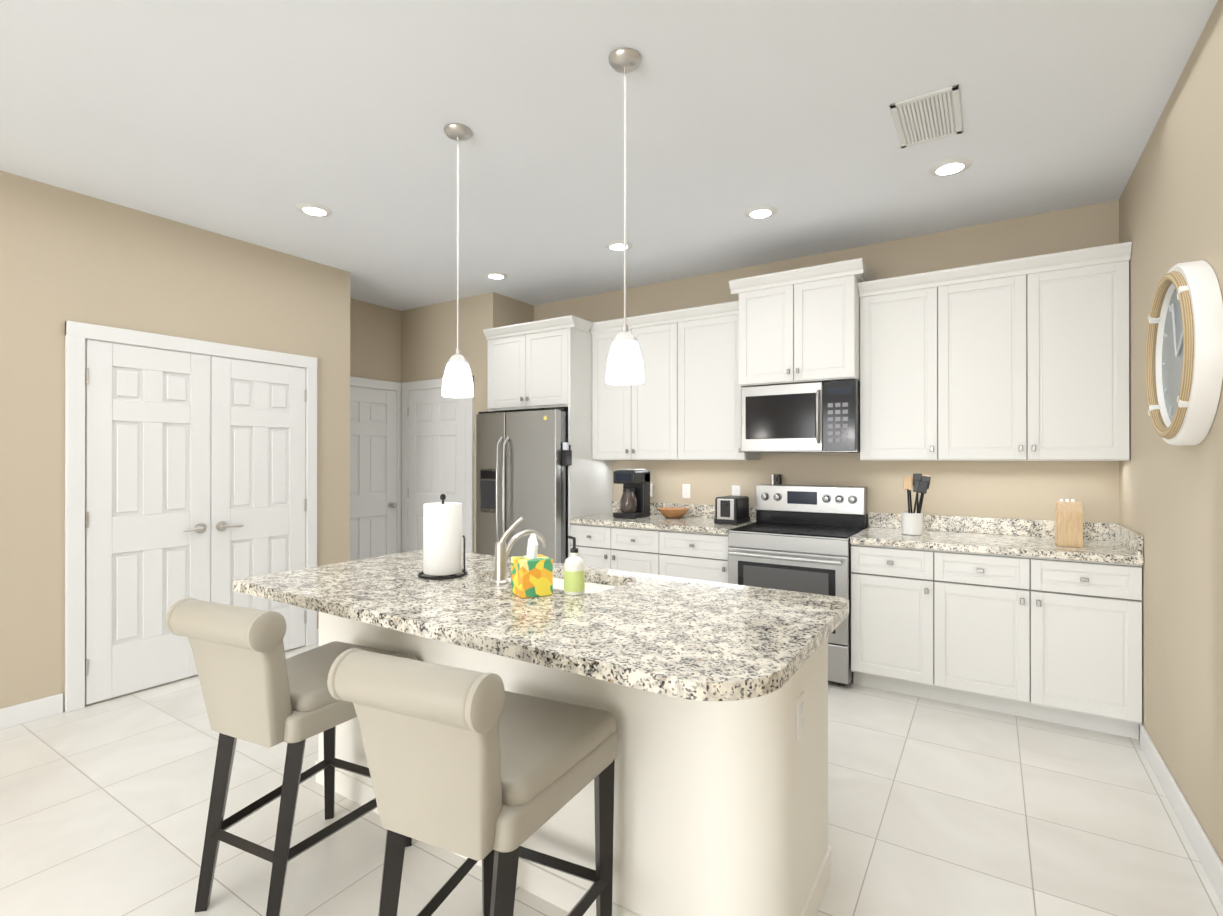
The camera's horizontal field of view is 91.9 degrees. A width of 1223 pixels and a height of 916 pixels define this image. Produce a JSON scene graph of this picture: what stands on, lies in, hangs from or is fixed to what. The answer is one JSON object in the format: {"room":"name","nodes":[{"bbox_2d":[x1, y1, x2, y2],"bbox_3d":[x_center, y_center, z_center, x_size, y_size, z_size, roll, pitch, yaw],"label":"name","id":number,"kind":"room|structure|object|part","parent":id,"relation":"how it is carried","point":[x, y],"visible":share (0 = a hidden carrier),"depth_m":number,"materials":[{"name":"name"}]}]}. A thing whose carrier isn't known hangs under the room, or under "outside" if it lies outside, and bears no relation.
{"room":"kitchen","nodes":[
{"label":"kitchen","id":0,"kind":"room"},
{"bbox_2d":[0,170,503,711],"bbox_3d":[-4.257,-0.044,1.972,0.810,2.858,10.255,0,0,33],"label":"wall","id":1,"kind":"structure","parent":0,"point":[75,255],"depth_m":3.46,"materials":[{"name":"paint"}]},
{"bbox_2d":[0,693,62,729],"bbox_3d":[-4.813,1.330,0.374,0.014,0.105,6.765,0,0,33],"label":"baseboard","id":2,"kind":"structure","parent":1,"relation":"attached to","point":[41,708],"depth_m":3.11,"materials":[{"name":"white wood"}]},
{"bbox_2d":[65,321,316,711],"bbox_3d":[-2.571,0.319,3.809,0.081,2.136,1.424,0,0,33],"label":"double door","id":3,"kind":"structure","parent":1,"relation":"attached to","point":[190,468],"depth_m":3.62,"materials":[{"name":"white wood"}]},
{"bbox_2d":[350,375,473,560],"bbox_3d":[-1.902,0.321,5.264,1.018,2.136,0.890,0,0,33],"label":"doors","id":4,"kind":"structure","parent":1,"relation":"attached to","point":[437,444],"depth_m":5.62,"materials":[{"name":"white wood"}]},
{"bbox_3d":[-2.292,0.322,5.514,0.093,2.136,0.890,0,0,33],"label":"hall door trim","id":5,"kind":"part","parent":4,"relation":"part of","materials":[{"name":"white wood"}]},
{"bbox_2d":[483,315,612,556],"bbox_3d":[-0.529,0.138,5.150,0.952,2.502,0.678,0,0,33],"label":"upper cabinet","id":6,"kind":"object","parent":1,"relation":"attached to","point":[539,365],"visible":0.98,"depth_m":4.86,"materials":[{"name":"white wood"}]},
{"bbox_2d":[0,0,1217,310],"bbox_3d":[-2.169,-1.525,0.636,5.771,0.100,10.255,0,0,33],"label":"ceiling","id":7,"kind":"structure","parent":0,"point":[256,122],"depth_m":2.59,"materials":[{"name":"paint"}]},
{"bbox_2d":[296,203,332,216],"bbox_3d":[-1.759,-1.465,3.506,0.193,0.012,0.193,0,0,27],"label":"recessed light","id":8,"kind":"object","parent":7,"relation":"in","point":[318,210],"depth_m":3.48,"materials":[{"name":"white"}]},
{"bbox_2d":[442,123,473,397],"bbox_3d":[-0.690,-0.874,2.658,0.140,1.194,0.140,0,0,33],"label":"pendant light","id":9,"kind":"object","parent":7,"relation":"hanging from","point":[457,382],"visible":1,"depth_m":2.62,"materials":[{"name":"white glass"}]},
{"bbox_2d":[484,271,507,278],"bbox_3d":[-0.930,-1.464,4.756,0.193,0.012,0.193,0,0,27],"label":"recessed light","id":10,"kind":"object","parent":7,"relation":"in","point":[495,275],"depth_m":4.73,"materials":[{"name":"white"}]},
{"bbox_2d":[605,240,632,250],"bbox_3d":[0.050,-1.464,4.094,0.193,0.012,0.193,0,0,27],"label":"recessed light","id":11,"kind":"object","parent":7,"relation":"in","point":[615,245],"depth_m":4.07,"materials":[{"name":"white"}]},
{"bbox_2d":[606,48,643,384],"bbox_3d":[0.050,-0.875,2.180,0.140,1.194,0.140,0,0,33],"label":"pendant light","id":12,"kind":"object","parent":7,"relation":"hanging from","point":[624,364],"visible":1,"depth_m":2.14,"materials":[{"name":"white glass"}]},
{"bbox_2d":[744,205,776,218],"bbox_3d":[0.893,-1.465,3.540,0.193,0.012,0.193,0,0,27],"label":"recessed light","id":13,"kind":"object","parent":7,"relation":"in","point":[763,211],"depth_m":3.52,"materials":[{"name":"white"}]},
{"bbox_2d":[889,85,962,147],"bbox_3d":[1.370,-1.468,2.564,0.250,0.008,0.400,0,0,33],"label":"ceiling vent","id":14,"kind":"object","parent":7,"relation":"in","point":[931,116],"visible":1,"depth_m":2.54,"materials":[{"name":"white metal"}]},
{"bbox_2d":[928,157,971,175],"bbox_3d":[1.712,-1.466,2.991,0.193,0.012,0.193,0,0,27],"label":"recessed light","id":15,"kind":"object","parent":7,"relation":"in","point":[948,167],"depth_m":2.97,"materials":[{"name":"white"}]},
{"bbox_2d":[0,643,1222,915],"bbox_3d":[-2.169,1.433,0.632,5.771,0.100,10.255,0,0,33],"label":"floor","id":16,"kind":"structure","parent":0,"point":[942,809],"depth_m":2.23,"materials":[{"name":"tile"}]},
{"bbox_2d":[165,598,416,915],"bbox_3d":[-1.022,0.908,1.962,0.454,0.960,0.630,0,0,25],"label":"stool","id":17,"kind":"object","parent":16,"relation":"on","point":[258,687],"visible":0.88,"depth_m":1.75,"materials":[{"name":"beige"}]},
{"bbox_2d":[327,648,616,915],"bbox_3d":[-0.308,0.908,1.481,0.454,0.960,0.630,0,0,25],"label":"stool","id":18,"kind":"object","parent":16,"relation":"on","point":[488,770],"visible":1,"depth_m":1.28,"materials":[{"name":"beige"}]},
{"bbox_2d":[476,407,571,563],"bbox_3d":[-0.590,0.497,5.074,0.913,1.783,0.814,0,0,33],"label":"fridge","id":19,"kind":"object","parent":16,"relation":"on","point":[523,460],"visible":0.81,"depth_m":4.75,"materials":[{"name":"silver metal"}]},
{"bbox_2d":[316,614,833,915],"bbox_3d":[-0.259,0.948,2.259,1.986,0.874,0.631,0,0,33],"label":"kitchen island","id":20,"kind":"object","parent":16,"relation":"on","point":[717,813],"depth_m":1.66,"materials":[{"name":"white"}]},
{"bbox_2d":[233,550,848,717],"bbox_3d":[-0.330,0.491,2.132,2.077,0.040,0.975,0,0,33],"label":"island countertop","id":21,"kind":"structure","parent":20,"relation":"on","point":[731,648],"depth_m":1.74,"materials":[{"name":"beige stone"}]},
{"bbox_2d":[418,494,467,579],"bbox_3d":[-0.678,0.307,2.377,0.194,0.327,0.194,0,0,33],"label":"paper towel holder","id":22,"kind":"object","parent":21,"relation":"on","point":[442,537],"visible":1,"depth_m":2.31,"materials":[{"name":"white paper"}]},
{"bbox_2d":[493,517,547,583],"bbox_3d":[-0.345,0.345,2.298,0.105,0.250,0.255,0,0,33],"label":"faucet","id":23,"kind":"object","parent":21,"relation":"on","point":[502,549],"visible":0.98,"depth_m":2.22,"materials":[{"name":"silver metal"}]},
{"bbox_2d":[511,533,552,597],"bbox_3d":[-0.277,0.365,2.049,0.112,0.210,0.112,0,0,-29],"label":"tissue box","id":24,"kind":"object","parent":21,"relation":"on","point":[532,573],"visible":1,"depth_m":2.01,"materials":[{"name":"multicoloured cardboard"}]},
{"bbox_2d":[564,536,584,594],"bbox_3d":[-0.130,0.371,2.055,0.073,0.197,0.073,0,0,33],"label":"soap bottle","id":25,"kind":"object","parent":21,"relation":"on","point":[574,574],"visible":1,"depth_m":2.03,"materials":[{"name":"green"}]},
{"bbox_2d":[571,523,666,575],"bbox_3d":[0.200,0.951,4.711,0.848,0.874,0.628,0,0,33],"label":"base cabinet","id":26,"kind":"object","parent":16,"relation":"on","point":[639,550],"depth_m":4.42,"materials":[{"name":"white wood"}]},
{"bbox_2d":[667,530,728,582],"bbox_3d":[0.710,0.951,4.384,0.593,0.874,0.628,0,0,33],"label":"base cabinet","id":27,"kind":"object","parent":16,"relation":"on","point":[693,555],"depth_m":4.09,"materials":[{"name":"white wood"}]},
{"bbox_2d":[569,501,755,534],"bbox_3d":[0.395,0.444,4.574,1.323,0.139,0.648,0,0,33],"label":"countertop","id":28,"kind":"structure","parent":27,"relation":"on","point":[697,518],"depth_m":4.49,"materials":[{"name":"stone"}]},
{"bbox_2d":[613,469,649,518],"bbox_3d":[0.164,0.281,4.746,0.200,0.385,0.263,0,0,33],"label":"coffee maker","id":29,"kind":"object","parent":28,"relation":"on","point":[635,501],"visible":1,"depth_m":4.67,"materials":[{"name":"black plastic"}]},
{"bbox_2d":[657,507,689,517],"bbox_3d":[0.490,0.436,4.681,0.256,0.074,0.256,0,0,33],"label":"bowl","id":30,"kind":"object","parent":28,"relation":"on","point":[673,512],"visible":0.98,"depth_m":4.61,"materials":[{"name":"brown wood"}]},
{"bbox_2d":[714,495,749,524],"bbox_3d":[0.881,0.377,4.337,0.176,0.192,0.303,0,0,33],"label":"toaster","id":31,"kind":"object","parent":28,"relation":"on","point":[731,509],"visible":1,"depth_m":4.24,"materials":[{"name":"black plastic"}]},
{"bbox_2d":[728,484,866,685],"bbox_3d":[1.250,0.792,3.971,0.754,1.190,0.721,0,0,33],"label":"range","id":32,"kind":"object","parent":16,"relation":"on","point":[795,538],"visible":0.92,"depth_m":3.80,"materials":[{"name":"silver metal"}]},
{"bbox_2d":[771,474,781,484],"bbox_3d":[1.214,0.158,4.360,0.081,0.078,0.036,0,0,33],"label":"salt","id":33,"kind":"object","parent":32,"relation":"on","point":[779,480],"visible":0.96,"depth_m":4.34,"materials":[{"name":"silver metal"}]},
{"bbox_2d":[851,544,946,701],"bbox_3d":[1.812,0.950,3.678,0.499,0.874,0.628,0,0,33],"label":"base cabinet","id":34,"kind":"object","parent":16,"relation":"on","point":[899,594],"depth_m":3.41,"materials":[{"name":"white wood"}]},
{"bbox_2d":[947,551,1141,738],"bbox_3d":[2.321,0.950,3.352,0.940,0.874,0.628,0,0,33],"label":"base cabinet","id":35,"kind":"object","parent":16,"relation":"on","point":[1057,641],"depth_m":3.04,"materials":[{"name":"white wood"}]},
{"bbox_2d":[850,512,1143,564],"bbox_3d":[2.155,0.442,3.446,1.322,0.139,0.648,0,0,33],"label":"countertop","id":36,"kind":"structure","parent":35,"relation":"on","point":[1112,543],"depth_m":3.41,"materials":[{"name":"stone"}]},
{"bbox_2d":[901,473,930,534],"bbox_3d":[1.877,0.284,3.650,0.166,0.377,0.128,0,0,33],"label":"utensil crock","id":37,"kind":"object","parent":36,"relation":"on","point":[911,523],"visible":1,"depth_m":3.63,"materials":[{"name":"white ceramic"}]},
{"bbox_2d":[1055,499,1082,547],"bbox_3d":[2.494,0.349,3.230,0.110,0.246,0.220,0,0,33],"label":"knife block","id":38,"kind":"object","parent":36,"relation":"on","point":[1068,524],"visible":1,"depth_m":3.15,"materials":[{"name":"brown wood"}]},
{"bbox_2d":[590,317,685,459],"bbox_3d":[0.281,-0.517,4.839,0.848,1.068,0.328,0,0,33],"label":"upper cabinet","id":39,"kind":"object","parent":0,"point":[682,401],"depth_m":4.65,"materials":[{"name":"white wood"}]},
{"bbox_2d":[650,483,652,496],"bbox_3d":[0.316,0.271,5.008,0.072,0.115,0.008,0,0,33],"label":"electrical outlet plate","id":40,"kind":"object","parent":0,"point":[651,484],"depth_m":4.99,"materials":[{"name":"white plastic"}]},
{"bbox_2d":[682,484,689,497],"bbox_3d":[0.609,0.271,4.820,0.072,0.115,0.008,0,0,33],"label":"electrical outlet plate","id":41,"kind":"object","parent":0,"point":[685,487],"depth_m":4.82,"materials":[{"name":"white plastic"}]},
{"bbox_2d":[686,309,759,459],"bbox_3d":[0.791,-0.518,4.512,0.593,1.068,0.328,0,0,33],"label":"upper cabinet","id":42,"kind":"object","parent":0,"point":[713,390],"depth_m":4.35,"materials":[{"name":"white wood"}]},
{"bbox_2d":[732,485,740,495],"bbox_3d":[0.968,0.271,4.590,0.072,0.115,0.008,0,0,33],"label":"electrical outlet plate","id":43,"kind":"object","parent":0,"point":[736,490],"depth_m":4.59,"materials":[{"name":"white plastic"}]},
{"bbox_2d":[729,258,875,386],"bbox_3d":[1.310,-0.863,4.067,0.860,0.724,0.518,0,0,33],"label":"upper cabinet","id":44,"kind":"object","parent":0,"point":[800,325],"visible":0.98,"depth_m":3.86,"materials":[{"name":"white wood"}]},
{"bbox_2d":[741,379,859,452],"bbox_3d":[1.321,-0.266,4.083,0.754,0.460,0.476,0,0,33],"label":"over-the-range microwave","id":45,"kind":"object","parent":44,"relation":"attached to","point":[817,417],"visible":0.98,"depth_m":3.90,"materials":[{"name":"silver metal"}]},
{"bbox_2d":[859,278,949,459],"bbox_3d":[1.893,-0.519,3.806,0.499,1.068,0.328,0,0,33],"label":"upper cabinet","id":46,"kind":"object","parent":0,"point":[905,330],"depth_m":3.66,"materials":[{"name":"white wood"}]},
{"bbox_2d":[950,254,1130,460],"bbox_3d":[2.402,-0.519,3.480,0.940,1.068,0.328,0,0,33],"label":"upper cabinet","id":47,"kind":"object","parent":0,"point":[1024,359],"depth_m":3.29,"materials":[{"name":"white wood"}]},
{"bbox_2d":[1112,0,1222,862],"bbox_3d":[0.218,-0.048,-0.896,0.100,2.858,10.255,0,0,33],"label":"wall","id":48,"kind":"structure","parent":0,"point":[1170,206],"depth_m":2.27,"materials":[{"name":"paint"}]},
{"bbox_2d":[1140,724,1222,903],"bbox_3d":[0.003,1.328,-1.127,0.014,0.105,9.435,0,0,33],"label":"baseboard","id":49,"kind":"structure","parent":48,"relation":"attached to","point":[1200,842],"depth_m":2.18,"materials":[{"name":"white wood"}]},
{"bbox_2d":[1145,260,1222,445],"bbox_3d":[2.050,-0.370,2.139,0.087,0.650,0.650,0,0,33],"label":"round clock","id":50,"kind":"object","parent":48,"relation":"attached to","point":[1184,361],"visible":1,"depth_m":1.98,"materials":[{"name":"white"}]}
]}

